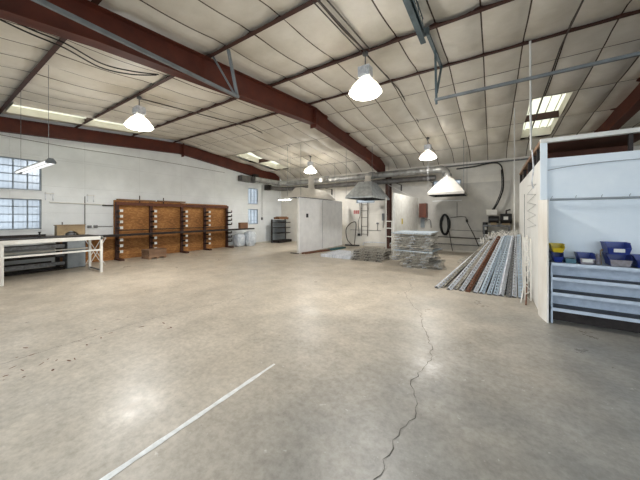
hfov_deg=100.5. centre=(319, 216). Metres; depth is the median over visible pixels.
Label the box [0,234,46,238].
steel angle
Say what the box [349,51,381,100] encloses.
lamp
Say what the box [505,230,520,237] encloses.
wire bundle
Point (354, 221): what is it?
loop
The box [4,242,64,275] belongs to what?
rack
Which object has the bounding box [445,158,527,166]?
pipe
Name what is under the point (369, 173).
damper collar
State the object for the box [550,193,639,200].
hook rail
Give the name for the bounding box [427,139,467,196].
exhaust hood
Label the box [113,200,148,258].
sheet
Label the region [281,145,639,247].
wall
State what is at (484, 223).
bowl
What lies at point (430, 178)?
duct
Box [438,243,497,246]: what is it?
pipe
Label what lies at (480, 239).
wire bundle
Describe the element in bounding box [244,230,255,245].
wrapped bundle
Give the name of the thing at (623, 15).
roof purlin
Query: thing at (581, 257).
storage bin
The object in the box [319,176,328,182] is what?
damper collar
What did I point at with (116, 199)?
batten
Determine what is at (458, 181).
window
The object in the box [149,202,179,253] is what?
sheet
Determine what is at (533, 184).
wire
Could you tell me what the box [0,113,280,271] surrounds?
wall
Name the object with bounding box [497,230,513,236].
wire bundle
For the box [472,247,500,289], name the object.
post
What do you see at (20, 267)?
bar
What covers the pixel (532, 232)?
wall
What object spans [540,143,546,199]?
trim
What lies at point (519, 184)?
wall
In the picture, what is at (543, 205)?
plywood sheet
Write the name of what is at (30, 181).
window
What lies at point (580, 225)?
wall
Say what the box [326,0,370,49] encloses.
conduit
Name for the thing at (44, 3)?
rail
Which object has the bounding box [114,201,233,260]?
rack
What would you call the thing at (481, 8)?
roof purlin
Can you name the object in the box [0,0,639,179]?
ceiling
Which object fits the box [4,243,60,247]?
bar
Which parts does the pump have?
motor, shelf plate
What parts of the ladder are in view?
rail, rail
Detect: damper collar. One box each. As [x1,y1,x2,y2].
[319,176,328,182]
[365,172,374,178]
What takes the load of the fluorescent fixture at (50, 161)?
hanging from the ceiling
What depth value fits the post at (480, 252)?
5.85 m
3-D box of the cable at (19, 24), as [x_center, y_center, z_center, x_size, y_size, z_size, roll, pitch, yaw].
[-3.828,-2.669,4.196,0.407,0.162,2.338,0,0,28]
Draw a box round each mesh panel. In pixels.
[350,256,390,262]
[351,247,390,253]
[351,249,392,256]
[352,253,390,259]
[389,242,437,248]
[389,252,438,260]
[390,255,440,263]
[391,230,438,235]
[392,234,436,238]
[392,239,436,244]
[393,236,438,241]
[393,245,442,250]
[393,247,442,254]
[393,251,436,257]
[400,259,445,267]
[403,260,446,269]
[458,256,515,266]
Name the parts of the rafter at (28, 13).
splice plate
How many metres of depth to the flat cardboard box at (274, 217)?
15.20 m
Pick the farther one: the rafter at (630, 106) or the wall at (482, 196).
the wall at (482, 196)
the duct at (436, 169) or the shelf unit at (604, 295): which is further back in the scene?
the duct at (436, 169)
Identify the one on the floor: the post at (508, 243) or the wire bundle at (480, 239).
the post at (508, 243)
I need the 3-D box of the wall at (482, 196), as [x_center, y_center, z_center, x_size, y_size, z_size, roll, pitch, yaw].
[5.463,0.050,11.579,4.600,2.900,0.020,0,0,33]
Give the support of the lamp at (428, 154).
hanging from the roof purlin at (553, 114)
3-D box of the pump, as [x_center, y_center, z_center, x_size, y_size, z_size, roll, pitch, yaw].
[6.766,0.606,10.177,0.928,1.789,0.460,0,0,33]
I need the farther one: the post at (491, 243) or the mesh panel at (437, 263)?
the mesh panel at (437, 263)
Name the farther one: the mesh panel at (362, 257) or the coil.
the coil
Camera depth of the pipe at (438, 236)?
11.17 m
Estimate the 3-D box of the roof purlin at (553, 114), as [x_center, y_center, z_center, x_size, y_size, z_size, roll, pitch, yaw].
[4.804,-2.914,8.811,20.676,0.200,0.125,0,0,33]
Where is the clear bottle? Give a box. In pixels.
[595,253,600,264]
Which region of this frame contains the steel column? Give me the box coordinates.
[384,177,392,248]
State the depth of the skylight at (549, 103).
7.66 m
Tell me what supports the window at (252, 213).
in the wall at (67, 176)
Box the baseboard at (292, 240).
[292,240,474,252]
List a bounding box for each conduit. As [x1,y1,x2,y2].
[142,99,309,155]
[313,2,360,52]
[317,0,365,51]
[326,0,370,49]
[367,56,427,137]
[528,0,583,139]
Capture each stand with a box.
[86,237,105,264]
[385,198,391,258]
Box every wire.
[527,184,535,227]
[551,159,635,169]
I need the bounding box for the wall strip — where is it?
[524,194,524,236]
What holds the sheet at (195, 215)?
on the floor
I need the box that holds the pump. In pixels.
[483,209,511,242]
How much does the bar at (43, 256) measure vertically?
0.072 m
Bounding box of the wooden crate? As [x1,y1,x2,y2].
[141,248,166,259]
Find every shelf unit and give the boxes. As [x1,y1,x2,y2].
[271,219,291,242]
[549,260,639,332]
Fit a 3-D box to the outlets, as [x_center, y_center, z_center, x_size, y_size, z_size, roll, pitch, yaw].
[-7.394,0.330,8.961,0.050,0.080,0.680,0,0,33]
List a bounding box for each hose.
[456,162,503,209]
[492,170,501,209]
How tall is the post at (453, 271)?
0.798 m
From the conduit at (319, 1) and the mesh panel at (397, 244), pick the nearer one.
the conduit at (319, 1)
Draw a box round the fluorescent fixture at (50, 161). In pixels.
[14,65,56,173]
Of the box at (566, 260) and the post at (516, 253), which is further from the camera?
the post at (516, 253)
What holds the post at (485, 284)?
on the floor
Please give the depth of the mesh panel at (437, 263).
7.82 m
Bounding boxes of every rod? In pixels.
[514,108,514,231]
[525,284,527,304]
[529,41,531,149]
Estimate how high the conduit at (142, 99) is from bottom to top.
0.317 m
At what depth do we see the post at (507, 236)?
5.68 m
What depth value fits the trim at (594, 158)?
3.71 m
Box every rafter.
[0,0,384,171]
[0,116,279,180]
[591,77,639,132]
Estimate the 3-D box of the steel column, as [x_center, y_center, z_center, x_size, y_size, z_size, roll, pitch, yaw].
[3.273,-0.300,12.704,0.320,3.600,0.390,0,0,33]
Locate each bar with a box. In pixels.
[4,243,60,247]
[4,244,62,251]
[4,254,54,261]
[4,261,51,266]
[4,263,46,270]
[6,244,64,247]
[47,261,64,265]
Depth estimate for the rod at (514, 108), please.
7.07 m
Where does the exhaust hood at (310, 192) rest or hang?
hanging from the ceiling
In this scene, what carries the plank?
on the rack at (117, 203)
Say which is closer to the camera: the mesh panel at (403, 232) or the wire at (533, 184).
the wire at (533, 184)
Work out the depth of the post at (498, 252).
5.73 m
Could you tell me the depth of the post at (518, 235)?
5.59 m
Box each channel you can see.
[321,253,352,257]
[321,255,351,258]
[402,0,429,43]
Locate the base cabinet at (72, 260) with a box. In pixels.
[63,240,85,268]
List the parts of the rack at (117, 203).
rail, rail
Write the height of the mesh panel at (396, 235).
0.062 m
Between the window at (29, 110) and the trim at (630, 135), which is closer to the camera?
the trim at (630, 135)
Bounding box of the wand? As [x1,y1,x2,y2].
[450,216,478,245]
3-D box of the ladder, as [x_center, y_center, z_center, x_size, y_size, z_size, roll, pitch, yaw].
[2.281,0.150,13.601,0.368,1.700,0.080,0,0,33]
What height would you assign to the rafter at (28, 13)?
1.240 m
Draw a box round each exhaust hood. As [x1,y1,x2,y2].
[286,147,334,200]
[345,176,389,200]
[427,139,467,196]
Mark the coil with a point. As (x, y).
(443, 215)
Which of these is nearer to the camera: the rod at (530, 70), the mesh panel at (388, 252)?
the rod at (530, 70)
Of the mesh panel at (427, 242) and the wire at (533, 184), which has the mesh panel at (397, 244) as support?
the mesh panel at (427, 242)
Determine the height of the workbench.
0.990 m
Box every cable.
[0,19,156,75]
[3,135,224,172]
[19,24,158,74]
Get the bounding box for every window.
[0,156,42,191]
[0,198,42,230]
[6,101,144,132]
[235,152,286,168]
[248,188,258,204]
[248,209,257,224]
[356,200,374,203]
[433,179,461,200]
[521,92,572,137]
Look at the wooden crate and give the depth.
9.47 m
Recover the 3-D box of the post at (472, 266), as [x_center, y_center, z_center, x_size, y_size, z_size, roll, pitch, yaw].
[3.631,1.043,6.149,2.243,0.995,0.074,0,0,-39]
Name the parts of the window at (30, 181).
sill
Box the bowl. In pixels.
[483,222,487,233]
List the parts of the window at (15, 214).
sill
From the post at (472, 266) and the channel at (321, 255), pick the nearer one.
the post at (472, 266)
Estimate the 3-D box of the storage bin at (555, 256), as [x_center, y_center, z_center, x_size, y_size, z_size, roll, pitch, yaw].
[3.402,0.575,3.820,0.143,0.135,0.230,0,0,33]
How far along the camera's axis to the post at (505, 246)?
5.59 m
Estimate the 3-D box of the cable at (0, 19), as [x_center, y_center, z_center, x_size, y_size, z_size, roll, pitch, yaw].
[-3.887,-2.640,4.222,0.442,0.199,2.317,0,0,28]
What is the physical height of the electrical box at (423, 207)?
0.630 m
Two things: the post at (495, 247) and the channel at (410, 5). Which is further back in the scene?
the post at (495, 247)
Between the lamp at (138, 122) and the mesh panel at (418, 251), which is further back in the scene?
the mesh panel at (418, 251)
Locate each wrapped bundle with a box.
[233,233,244,246]
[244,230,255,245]
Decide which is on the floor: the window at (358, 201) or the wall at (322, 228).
the wall at (322, 228)
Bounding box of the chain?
[531,150,533,188]
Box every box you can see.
[53,224,85,235]
[238,222,247,227]
[264,185,271,190]
[274,217,288,218]
[563,257,575,263]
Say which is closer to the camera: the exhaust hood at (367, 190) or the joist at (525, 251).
the joist at (525, 251)
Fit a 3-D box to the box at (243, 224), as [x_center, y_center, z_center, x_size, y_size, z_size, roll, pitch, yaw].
[-3.831,0.444,13.266,0.160,0.288,0.480,0,0,33]
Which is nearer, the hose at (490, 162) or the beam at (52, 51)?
the beam at (52, 51)
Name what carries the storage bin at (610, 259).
on the shelf unit at (604, 295)
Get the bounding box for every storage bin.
[549,243,564,252]
[549,251,563,261]
[574,252,595,264]
[600,241,631,254]
[602,252,632,266]
[630,254,639,267]
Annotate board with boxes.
[421,218,424,227]
[527,133,639,173]
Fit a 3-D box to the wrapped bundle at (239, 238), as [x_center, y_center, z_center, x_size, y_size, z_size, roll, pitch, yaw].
[-4.037,1.169,13.306,0.483,0.662,0.525,0,0,33]
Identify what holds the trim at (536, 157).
on the wall at (532, 232)
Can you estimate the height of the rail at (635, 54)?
1.080 m
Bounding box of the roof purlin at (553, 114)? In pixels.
[249,109,564,162]
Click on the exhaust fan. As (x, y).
(242, 178)
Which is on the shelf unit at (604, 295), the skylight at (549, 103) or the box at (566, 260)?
the box at (566, 260)
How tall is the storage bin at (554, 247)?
0.115 m
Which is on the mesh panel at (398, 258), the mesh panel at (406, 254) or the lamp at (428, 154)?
the mesh panel at (406, 254)
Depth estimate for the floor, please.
2.54 m
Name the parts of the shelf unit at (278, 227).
panel, shelf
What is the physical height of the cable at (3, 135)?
0.054 m
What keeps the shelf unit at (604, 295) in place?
on the floor
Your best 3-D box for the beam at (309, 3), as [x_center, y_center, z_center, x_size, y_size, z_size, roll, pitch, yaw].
[0.949,-2.916,2.849,20.676,0.200,0.125,0,0,33]
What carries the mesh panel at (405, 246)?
on the mesh panel at (418, 251)
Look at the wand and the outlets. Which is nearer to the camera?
the outlets
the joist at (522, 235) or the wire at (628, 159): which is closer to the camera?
the wire at (628, 159)
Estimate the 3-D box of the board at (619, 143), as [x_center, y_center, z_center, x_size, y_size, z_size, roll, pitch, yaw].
[4.871,-1.075,5.249,1.120,0.110,3.595,0,0,33]
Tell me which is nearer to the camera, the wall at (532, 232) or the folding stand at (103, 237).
the wall at (532, 232)
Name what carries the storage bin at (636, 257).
on the shelf unit at (604, 295)
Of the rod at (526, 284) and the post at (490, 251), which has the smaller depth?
the rod at (526, 284)
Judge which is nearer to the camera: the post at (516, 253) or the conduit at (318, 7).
the conduit at (318, 7)
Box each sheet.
[60,237,113,262]
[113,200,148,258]
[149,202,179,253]
[180,203,202,250]
[203,204,226,248]
[538,200,548,322]
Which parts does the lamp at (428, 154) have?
lamp shade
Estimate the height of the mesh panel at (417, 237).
0.062 m
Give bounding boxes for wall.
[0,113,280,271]
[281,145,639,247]
[291,197,341,253]
[393,180,509,251]
[393,193,417,259]
[519,184,519,269]
[520,161,539,308]
[547,150,639,265]
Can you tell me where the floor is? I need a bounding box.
[0,241,639,479]
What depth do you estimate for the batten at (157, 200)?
10.86 m
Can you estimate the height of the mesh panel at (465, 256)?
0.062 m
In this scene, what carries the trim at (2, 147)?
attached to the wall at (67, 176)
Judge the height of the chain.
0.644 m
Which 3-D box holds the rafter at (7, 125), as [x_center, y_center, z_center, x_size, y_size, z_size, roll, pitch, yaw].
[-6.210,-2.540,10.636,0.180,1.080,13.680,0,0,33]
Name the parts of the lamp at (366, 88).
lamp shade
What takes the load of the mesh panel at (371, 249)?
on the mesh panel at (388, 252)
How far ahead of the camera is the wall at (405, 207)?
10.21 m
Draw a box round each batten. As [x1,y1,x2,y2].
[116,199,155,201]
[157,200,185,202]
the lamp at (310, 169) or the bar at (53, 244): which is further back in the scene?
the lamp at (310, 169)
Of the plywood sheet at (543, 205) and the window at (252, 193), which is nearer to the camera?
the plywood sheet at (543, 205)
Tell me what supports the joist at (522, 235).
on the floor
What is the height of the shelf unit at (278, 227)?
1.340 m
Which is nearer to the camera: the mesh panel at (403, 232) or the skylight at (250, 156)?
the mesh panel at (403, 232)
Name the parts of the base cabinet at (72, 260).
door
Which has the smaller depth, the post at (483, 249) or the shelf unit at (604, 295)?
the shelf unit at (604, 295)
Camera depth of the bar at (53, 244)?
7.18 m
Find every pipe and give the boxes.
[50,202,105,204]
[438,236,491,239]
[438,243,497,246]
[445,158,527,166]
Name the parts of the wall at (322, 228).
edge post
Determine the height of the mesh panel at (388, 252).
0.062 m
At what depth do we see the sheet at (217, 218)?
12.63 m
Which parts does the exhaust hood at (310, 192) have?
hanging rod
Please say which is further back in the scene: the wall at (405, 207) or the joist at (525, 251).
the wall at (405, 207)
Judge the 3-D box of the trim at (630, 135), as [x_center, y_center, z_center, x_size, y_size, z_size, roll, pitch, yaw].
[4.139,-0.987,3.546,0.040,0.234,0.040,0,0,33]
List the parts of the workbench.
leg, rail, plate, frame, rail, leg, leg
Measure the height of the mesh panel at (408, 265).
0.062 m
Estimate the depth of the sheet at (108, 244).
8.98 m
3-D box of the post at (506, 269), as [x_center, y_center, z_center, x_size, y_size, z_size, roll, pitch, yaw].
[4.113,1.000,5.827,0.099,1.090,2.225,0,0,41]
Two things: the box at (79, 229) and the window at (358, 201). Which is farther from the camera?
the window at (358, 201)
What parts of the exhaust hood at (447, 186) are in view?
hood elbow, hanging rod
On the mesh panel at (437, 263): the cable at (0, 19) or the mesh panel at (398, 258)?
the mesh panel at (398, 258)
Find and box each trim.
[0,145,280,204]
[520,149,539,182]
[540,127,639,142]
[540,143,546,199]
[547,150,639,166]
[628,133,632,150]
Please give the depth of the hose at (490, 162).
10.29 m
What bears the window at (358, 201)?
in the wall at (488, 172)
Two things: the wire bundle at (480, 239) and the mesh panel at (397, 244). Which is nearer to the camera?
the wire bundle at (480, 239)
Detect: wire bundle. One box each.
[478,236,490,243]
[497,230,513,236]
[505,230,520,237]
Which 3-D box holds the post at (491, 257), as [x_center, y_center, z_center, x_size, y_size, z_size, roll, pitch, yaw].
[3.826,1.022,5.976,2.233,1.048,0.088,0,0,-44]
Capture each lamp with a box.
[124,96,153,130]
[304,156,316,173]
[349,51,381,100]
[419,137,436,159]
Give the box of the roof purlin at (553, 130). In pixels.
[270,130,553,169]
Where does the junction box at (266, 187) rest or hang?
attached to the duct at (430, 178)
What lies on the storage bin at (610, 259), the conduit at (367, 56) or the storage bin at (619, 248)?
the storage bin at (619, 248)
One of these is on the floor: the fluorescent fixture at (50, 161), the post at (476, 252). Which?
the post at (476, 252)
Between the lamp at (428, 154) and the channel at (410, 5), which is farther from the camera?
the lamp at (428, 154)
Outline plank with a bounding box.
[99,228,254,236]
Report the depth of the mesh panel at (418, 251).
7.83 m
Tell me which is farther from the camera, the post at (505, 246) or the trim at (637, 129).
the post at (505, 246)
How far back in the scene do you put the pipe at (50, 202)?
8.43 m
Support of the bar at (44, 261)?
on the rack at (57, 258)
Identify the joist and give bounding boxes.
[522,235,527,291]
[524,238,531,300]
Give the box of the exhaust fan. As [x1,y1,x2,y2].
[238,174,258,182]
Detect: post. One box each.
[435,246,483,288]
[439,240,488,287]
[443,249,483,286]
[447,240,489,289]
[453,239,494,289]
[459,237,496,290]
[464,247,496,288]
[465,236,500,291]
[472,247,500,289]
[473,236,503,292]
[479,235,505,293]
[479,252,498,290]
[486,246,507,292]
[487,235,509,294]
[493,235,510,295]
[498,235,514,296]
[504,266,509,294]
[506,236,516,297]
[511,235,518,297]
[517,234,522,298]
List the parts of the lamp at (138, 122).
lamp shade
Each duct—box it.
[254,166,449,185]
[270,175,435,194]
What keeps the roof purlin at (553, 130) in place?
on the rafter at (28, 13)
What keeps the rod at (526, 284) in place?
on the floor
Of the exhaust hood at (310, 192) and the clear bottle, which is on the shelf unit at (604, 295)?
the clear bottle
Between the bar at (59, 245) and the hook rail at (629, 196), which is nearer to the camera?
the hook rail at (629, 196)
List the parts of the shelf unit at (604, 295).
shelf, shelf, shelf, shelf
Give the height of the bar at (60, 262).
0.080 m
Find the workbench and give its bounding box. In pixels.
[0,234,102,285]
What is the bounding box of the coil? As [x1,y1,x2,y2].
[440,214,450,234]
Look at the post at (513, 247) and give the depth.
5.50 m
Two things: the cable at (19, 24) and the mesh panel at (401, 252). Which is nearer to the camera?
the cable at (19, 24)
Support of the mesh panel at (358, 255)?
on the mesh panel at (362, 257)
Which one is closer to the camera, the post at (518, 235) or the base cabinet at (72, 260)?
the post at (518, 235)
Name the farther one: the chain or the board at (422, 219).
the board at (422, 219)
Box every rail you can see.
[31,0,238,98]
[426,35,639,104]
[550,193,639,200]
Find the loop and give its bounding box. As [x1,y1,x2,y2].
[346,221,355,244]
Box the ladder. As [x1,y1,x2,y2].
[361,203,367,235]
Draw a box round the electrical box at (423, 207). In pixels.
[419,203,427,217]
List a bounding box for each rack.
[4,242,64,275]
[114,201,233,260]
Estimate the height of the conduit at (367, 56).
0.317 m
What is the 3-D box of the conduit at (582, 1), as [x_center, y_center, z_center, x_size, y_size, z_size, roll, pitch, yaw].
[4.403,-2.849,4.894,0.026,0.444,10.002,0,0,33]
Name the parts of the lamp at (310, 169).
lamp shade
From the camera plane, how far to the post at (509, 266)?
5.38 m
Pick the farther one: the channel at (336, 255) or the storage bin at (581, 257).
the channel at (336, 255)
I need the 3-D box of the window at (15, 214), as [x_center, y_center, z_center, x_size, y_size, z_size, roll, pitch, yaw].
[-8.716,-0.050,7.018,0.120,0.900,1.980,0,0,33]
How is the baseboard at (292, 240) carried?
attached to the wall at (488, 172)
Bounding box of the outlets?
[87,225,112,227]
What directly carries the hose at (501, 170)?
attached to the pump
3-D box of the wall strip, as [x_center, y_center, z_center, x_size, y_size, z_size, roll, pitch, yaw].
[4.622,0.200,6.014,0.008,1.400,0.020,0,0,33]

